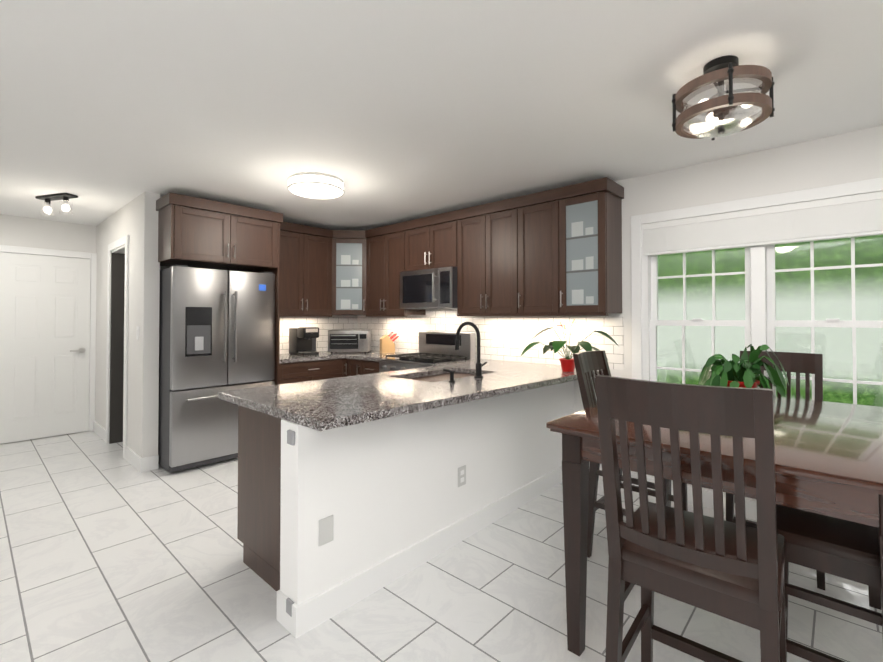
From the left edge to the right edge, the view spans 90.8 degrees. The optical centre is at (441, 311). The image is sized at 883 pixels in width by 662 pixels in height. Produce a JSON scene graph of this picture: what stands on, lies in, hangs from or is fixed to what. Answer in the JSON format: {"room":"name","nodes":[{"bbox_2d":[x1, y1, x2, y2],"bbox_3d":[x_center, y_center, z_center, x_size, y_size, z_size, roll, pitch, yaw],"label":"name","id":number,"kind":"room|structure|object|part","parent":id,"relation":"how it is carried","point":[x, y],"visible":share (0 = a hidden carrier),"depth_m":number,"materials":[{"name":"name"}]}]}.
{"room":"dining room and kitchen","nodes":[
{"label":"dining room and kitchen","id":0,"kind":"room"},
{"bbox_2d":[0,214,95,258],"bbox_3d":[-4.992,0.174,4.392,0.150,2.440,7.650,-1,-1,42],"label":"wall","id":1,"kind":"structure","parent":0,"point":[19,231],"depth_m":4.90,"materials":[{"name":"white paint"}]},
{"bbox_2d":[0,252,90,443],"bbox_3d":[-4.405,0.383,4.845,0.092,2.020,0.775,-1,-1,42],"label":"hall door","id":2,"kind":"structure","parent":1,"relation":"in","point":[44,340],"depth_m":4.84,"materials":[{"name":"white paint"}]},
{"bbox_2d":[0,245,96,430],"bbox_3d":[-4.424,0.349,4.862,0.050,2.105,0.925,-1,-1,42],"label":"door frame","id":3,"kind":"structure","parent":1,"relation":"attached to","point":[43,252],"depth_m":5.14,"materials":[{"name":"white wood"}]},
{"bbox_2d":[95,192,160,457],"bbox_3d":[-3.329,0.176,4.543,2.100,2.440,0.120,-1,-1,42],"label":"wall","id":4,"kind":"structure","parent":0,"point":[136,219],"depth_m":3.90,"materials":[{"name":"white paint"}]},
{"bbox_2d":[93,421,105,441],"bbox_3d":[-3.867,1.342,4.929,0.759,0.120,0.014,-1,-1,42],"label":"baseboard","id":5,"kind":"structure","parent":4,"relation":"attached to","point":[98,429],"depth_m":4.91,"materials":[{"name":"white wood"}]},
{"bbox_2d":[106,235,128,458],"bbox_3d":[-3.247,0.333,4.452,0.830,2.125,0.140,-1,-1,42],"label":"door frame","id":6,"kind":"structure","parent":4,"relation":"attached to","point":[117,342],"depth_m":4.65,"materials":[{"name":"white wood"}]},
{"bbox_2d":[125,446,143,472],"bbox_3d":[-2.786,1.328,3.939,0.534,0.120,0.014,-1,-1,42],"label":"baseboard","id":7,"kind":"structure","parent":4,"relation":"attached to","point":[138,462],"depth_m":3.89,"materials":[{"name":"white wood"}]},
{"bbox_2d":[160,205,356,316],"bbox_3d":[-1.986,0.183,5.009,0.150,2.440,2.380,-1,-1,42],"label":"wall","id":8,"kind":"structure","parent":0,"point":[163,267],"depth_m":5.53,"materials":[{"name":"white paint"}]},
{"bbox_2d":[156,197,279,272],"bbox_3d":[-2.183,-0.682,4.205,0.658,0.486,0.940,-1,-1,42],"label":"upper cabinet","id":9,"kind":"object","parent":8,"relation":"attached to","point":[190,237],"depth_m":3.93,"materials":[{"name":"brown wood"}]},
{"bbox_2d":[272,225,327,316],"bbox_3d":[-1.644,-0.440,5.009,0.363,0.946,0.790,-1,-1,42],"label":"upper cabinet","id":10,"kind":"object","parent":8,"relation":"attached to","point":[301,280],"depth_m":4.88,"materials":[{"name":"brown wood"}]},
{"bbox_2d":[280,317,356,353],"bbox_3d":[-1.611,0.274,5.300,0.008,0.428,1.423,-1,-1,42],"label":"backsplash","id":11,"kind":"structure","parent":8,"relation":"attached to","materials":[{"name":"tile"}]},
{"bbox_2d":[0,431,882,661],"bbox_3d":[-1.391,1.394,0.940,10.200,0.100,7.850,-1,-1,42],"label":"floor","id":12,"kind":"structure","parent":0,"point":[109,553],"depth_m":2.11,"materials":[{"name":"tile"}]},
{"bbox_2d":[158,265,274,472],"bbox_3d":[-2.155,0.498,4.176,0.660,1.787,0.906,-1,-1,42],"label":"refrigerator","id":13,"kind":"object","parent":12,"relation":"on","point":[216,331],"visible":0.85,"depth_m":3.88,"materials":[{"name":"grey metal"}]},
{"bbox_2d":[250,361,337,388],"bbox_3d":[-1.584,0.962,4.856,0.628,0.879,0.819,-1,-1,42],"label":"base cabinet","id":14,"kind":"object","parent":12,"relation":"on","point":[297,370],"depth_m":4.58,"materials":[{"name":"brown wood"}]},
{"bbox_2d":[279,353,345,364],"bbox_3d":[-1.589,0.501,4.847,0.642,0.040,0.785,-1,-1,42],"label":"countertop","id":15,"kind":"structure","parent":14,"relation":"on","point":[285,358],"depth_m":4.69,"materials":[{"name":"grey stone"}]},
{"bbox_2d":[289,327,318,355],"bbox_3d":[-1.534,0.327,4.966,0.332,0.310,0.270,-1,-1,42],"label":"coffee maker","id":16,"kind":"object","parent":15,"relation":"on","point":[302,341],"visible":1,"depth_m":4.88,"materials":[{"name":"black plastic"}]},
{"bbox_2d":[322,349,406,360],"bbox_3d":[-0.872,0.505,5.158,1.279,0.040,0.642,-1,-1,42],"label":"countertop","id":17,"kind":"structure","parent":14,"relation":"on","point":[374,354],"depth_m":4.95,"materials":[{"name":"grey stone"}]},
{"bbox_2d":[328,330,370,352],"bbox_3d":[-1.102,0.351,5.247,0.470,0.270,0.383,0,-1,-3],"label":"toaster oven","id":18,"kind":"object","parent":17,"relation":"on","point":[349,340],"visible":1,"depth_m":5.10,"materials":[{"name":"silver metal"}]},
{"bbox_2d":[380,331,398,352],"bbox_3d":[-0.616,0.358,5.186,0.221,0.254,0.090,0,-1,-28],"label":"knife block","id":19,"kind":"object","parent":17,"relation":"on","point":[387,344],"visible":1,"depth_m":5.14,"materials":[{"name":"brown wood"}]},
{"bbox_2d":[237,405,393,616],"bbox_3d":[-0.717,0.926,2.418,0.649,0.879,0.547,-1,-1,42],"label":"base cabinet","id":20,"kind":"object","parent":12,"relation":"on","point":[360,477],"depth_m":2.04,"materials":[{"name":"white paint"}]},
{"bbox_2d":[218,357,541,416],"bbox_3d":[-0.202,0.477,3.229,0.803,0.040,2.582,-1,-1,42],"label":"countertop","id":21,"kind":"structure","parent":20,"relation":"on","point":[263,399],"depth_m":2.66,"materials":[{"name":"grey stone"}]},
{"bbox_2d":[274,365,602,436],"bbox_3d":[0.292,0.471,2.776,0.540,0.040,2.582,-1,-1,42],"label":"countertop","id":22,"kind":"structure","parent":20,"relation":"on","point":[357,413],"depth_m":2.29,"materials":[{"name":"grey stone"}]},
{"bbox_2d":[443,322,486,382],"bbox_3d":[0.114,0.260,2.986,0.242,0.386,0.380,-1,-1,42],"label":"faucet","id":23,"kind":"object","parent":22,"relation":"on","point":[479,365],"depth_m":3.00,"materials":[{"name":"black metal"}]},
{"bbox_2d":[520,319,617,371],"bbox_3d":[0.989,0.256,3.324,0.693,0.402,0.605,-1,-1,42],"label":"potted plant","id":24,"kind":"object","parent":22,"relation":"on","point":[567,363],"visible":0.94,"depth_m":3.32,"materials":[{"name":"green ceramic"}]},
{"bbox_2d":[346,357,361,376],"bbox_3d":[-0.791,0.965,5.060,0.307,0.879,0.667,-1,-1,42],"label":"base cabinet","id":25,"kind":"object","parent":12,"relation":"on","point":[353,365],"depth_m":4.84,"materials":[{"name":"brown wood"}]},
{"bbox_2d":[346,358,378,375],"bbox_3d":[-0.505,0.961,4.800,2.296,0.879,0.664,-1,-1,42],"label":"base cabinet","id":26,"kind":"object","parent":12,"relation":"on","point":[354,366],"depth_m":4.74,"materials":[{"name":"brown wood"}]},
{"bbox_2d":[362,361,421,372],"bbox_3d":[-0.552,0.962,4.867,0.423,0.879,0.628,-1,-1,42],"label":"base cabinet","id":27,"kind":"object","parent":12,"relation":"on","point":[367,366],"depth_m":4.63,"materials":[{"name":"brown wood"}]},
{"bbox_2d":[379,331,474,372],"bbox_3d":[-0.166,0.802,4.419,0.742,1.185,0.707,-1,-1,42],"label":"gas range","id":28,"kind":"object","parent":12,"relation":"on","point":[436,347],"visible":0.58,"depth_m":4.44,"materials":[{"name":"grey metal"}]},
{"bbox_2d":[394,377,477,560],"bbox_3d":[-0.295,0.933,2.878,0.649,0.879,0.819,-1,-1,42],"label":"base cabinet","id":29,"kind":"object","parent":12,"relation":"on","point":[436,458],"depth_m":2.45,"materials":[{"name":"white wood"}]},
{"bbox_2d":[422,369,521,516],"bbox_3d":[0.124,0.939,3.335,0.649,0.879,0.657,-1,-1,42],"label":"base cabinet","id":30,"kind":"object","parent":12,"relation":"on","point":[499,423],"depth_m":2.92,"materials":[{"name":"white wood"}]},
{"bbox_2d":[573,350,687,557],"bbox_3d":[1.065,0.804,2.483,0.541,1.125,0.414,-1,-1,42],"label":"dining chair","id":31,"kind":"object","parent":12,"relation":"on","point":[586,363],"visible":0.31,"depth_m":2.46,"materials":[{"name":"brown wood"}]},
{"bbox_2d":[595,375,786,661],"bbox_3d":[0.731,0.763,1.263,0.414,1.170,0.541,-1,-1,39],"label":"dining chair","id":32,"kind":"object","parent":12,"relation":"on","point":[718,564],"visible":1,"depth_m":1.12,"materials":[{"name":"brown wood"}]},
{"bbox_2d":[546,396,882,656],"bbox_3d":[1.277,0.903,1.887,1.075,0.910,1.360,-1,-1,42],"label":"dining table","id":33,"kind":"object","parent":12,"relation":"on","point":[828,458],"visible":0.56,"depth_m":1.53,"materials":[{"name":"brown wood"}]},
{"bbox_2d":[698,344,788,397],"bbox_3d":[1.486,0.306,2.208,0.430,0.288,0.451,-1,-1,42],"label":"potted plant","id":34,"kind":"object","parent":33,"relation":"on","point":[725,372],"visible":0.85,"depth_m":2.17,"materials":[{"name":"green plant"}]},
{"bbox_2d":[726,351,824,589],"bbox_3d":[1.894,0.803,2.463,0.414,1.125,0.541,-1,-1,42],"label":"dining chair","id":35,"kind":"object","parent":12,"relation":"on","point":[807,364],"visible":0.19,"depth_m":2.54,"materials":[{"name":"brown wood"}]},
{"bbox_2d":[756,504,881,661],"bbox_3d":[1.358,0.788,1.381,0.541,1.125,0.414,-1,-1,42],"label":"dining chair","id":36,"kind":"object","parent":12,"relation":"on","point":[845,549],"visible":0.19,"depth_m":1.33,"materials":[{"name":"brown wood"}]},
{"bbox_2d":[0,0,882,229],"bbox_3d":[-1.391,-1.146,0.977,10.200,0.100,7.850,-1,-1,42],"label":"ceiling","id":37,"kind":"structure","parent":0,"point":[389,112],"depth_m":2.16,"materials":[{"name":"white paint"}]},
{"bbox_2d":[35,193,77,216],"bbox_3d":[-3.486,-0.967,3.944,0.400,0.170,0.110,0,-1,17],"label":"hall ceiling light","id":38,"kind":"object","parent":37,"relation":"attached to","point":[64,197],"visible":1,"depth_m":3.92,"materials":[{"name":"glass"}]},
{"bbox_2d":[287,171,343,198],"bbox_3d":[-1.002,-1.007,3.487,0.438,0.104,0.438,-1,-1,42],"label":"light","id":39,"kind":"object","parent":37,"relation":"attached to","point":[314,185],"visible":1,"depth_m":3.36,"materials":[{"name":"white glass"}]},
{"bbox_2d":[672,55,774,139],"bbox_3d":[1.219,-0.928,1.899,0.362,0.307,0.362,-1,-1,42],"label":"semi-flush ceiling light","id":40,"kind":"object","parent":37,"relation":"attached to","point":[713,109],"visible":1,"depth_m":1.83,"materials":[{"name":"brown wood"}]},
{"bbox_2d":[357,309,623,369],"bbox_3d":[0.164,0.223,4.647,3.491,0.510,0.008,-1,-1,42],"label":"backsplash","id":41,"kind":"structure","parent":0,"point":[501,338],"depth_m":4.16,"materials":[{"name":"tile"}]},
{"bbox_2d":[357,125,882,500],"bbox_3d":[1.209,0.166,3.798,9.800,2.440,0.150,-1,-1,42],"label":"wall","id":42,"kind":"structure","parent":0,"point":[852,156],"depth_m":2.96,"materials":[{"name":"white paint"}]},
{"bbox_2d":[328,230,367,316],"bbox_3d":[-1.107,-0.435,5.370,0.668,0.946,0.667,-1,-1,42],"label":"upper cabinet","id":43,"kind":"object","parent":42,"relation":"attached to","point":[347,249],"depth_m":5.18,"materials":[{"name":"brown wood"}]},
{"bbox_2d":[368,229,387,316],"bbox_3d":[-0.670,-0.437,5.177,0.436,0.946,0.362,-1,-1,42],"label":"upper cabinet","id":44,"kind":"object","parent":42,"relation":"attached to","point":[377,246],"depth_m":5.05,"materials":[{"name":"brown wood"}]},
{"bbox_2d":[388,225,425,316],"bbox_3d":[-0.439,-0.440,4.988,0.395,0.946,0.328,-1,-1,42],"label":"upper cabinet","id":45,"kind":"object","parent":42,"relation":"attached to","point":[395,240],"depth_m":4.85,"materials":[{"name":"brown wood"}]},
{"bbox_2d":[404,217,455,271],"bbox_3d":[-0.016,-0.677,4.604,0.744,0.484,0.328,-1,-1,42],"label":"upper cabinet","id":46,"kind":"object","parent":42,"relation":"attached to","point":[432,246],"depth_m":4.46,"materials":[{"name":"brown wood"}]},
{"bbox_2d":[400,267,456,308],"bbox_3d":[-0.063,-0.233,4.546,0.738,0.397,0.449,-1,-1,42],"label":"over-the-range microwave","id":47,"kind":"object","parent":46,"relation":"attached to","point":[434,288],"visible":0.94,"depth_m":4.37,"materials":[{"name":"grey metal"}]},
{"bbox_2d":[456,201,523,315],"bbox_3d":[0.535,-0.453,4.096,0.744,0.946,0.328,-1,-1,42],"label":"upper cabinet","id":48,"kind":"object","parent":42,"relation":"attached to","point":[489,242],"depth_m":3.95,"materials":[{"name":"brown wood"}]},
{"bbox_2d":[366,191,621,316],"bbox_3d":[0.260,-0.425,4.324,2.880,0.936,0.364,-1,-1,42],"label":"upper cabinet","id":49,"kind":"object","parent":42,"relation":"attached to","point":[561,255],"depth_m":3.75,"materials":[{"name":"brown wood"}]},
{"bbox_2d":[524,193,567,315],"bbox_3d":[0.910,-0.458,3.753,0.510,0.946,0.328,-1,-1,42],"label":"upper cabinet","id":50,"kind":"object","parent":42,"relation":"attached to","point":[555,252],"depth_m":3.58,"materials":[{"name":"brown wood"}]},
{"bbox_2d":[568,185,623,315],"bbox_3d":[1.171,-0.462,3.513,0.441,0.946,0.328,-1,-1,42],"label":"upper cabinet","id":51,"kind":"object","parent":42,"relation":"attached to","point":[594,218],"depth_m":3.35,"materials":[{"name":"brown wood"}]},
{"bbox_3d":[-0.649,-0.946,3.774,3.507,0.090,2.412,-1,-1,42],"label":"crown","id":52,"kind":"part","parent":51,"relation":"part of","materials":[{"name":"brown wood"}]},
{"bbox_2d":[631,472,756,519],"bbox_3d":[3.101,1.298,1.937,4.480,0.120,0.014,-1,-1,42],"label":"baseboard","id":53,"kind":"structure","parent":42,"relation":"attached to","point":[707,496],"depth_m":3.05,"materials":[{"name":"white wood"}]},
{"bbox_2d":[631,178,882,406],"bbox_3d":[2.133,0.080,2.919,1.660,1.685,0.200,-1,-1,42],"label":"window","id":54,"kind":"structure","parent":42,"relation":"in","point":[760,323],"depth_m":2.90,"materials":[{"name":"white wood"}]},
{"bbox_2d":[643,191,882,255],"bbox_3d":[2.111,-0.564,2.905,1.446,0.243,0.056,-1,-1,42],"label":"window blind","id":55,"kind":"object","parent":54,"relation":"attached to","point":[859,215],"visible":0.98,"depth_m":2.83,"materials":[{"name":"white fabric"}]},
{"label":"outside","id":56,"kind":"structure","parent":0,"visible":0},
{"bbox_2d":[657,235,882,406],"bbox_3d":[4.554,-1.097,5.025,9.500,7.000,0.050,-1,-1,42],"label":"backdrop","id":57,"kind":"structure","parent":56,"point":[792,303],"depth_m":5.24,"materials":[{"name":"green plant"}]}
]}

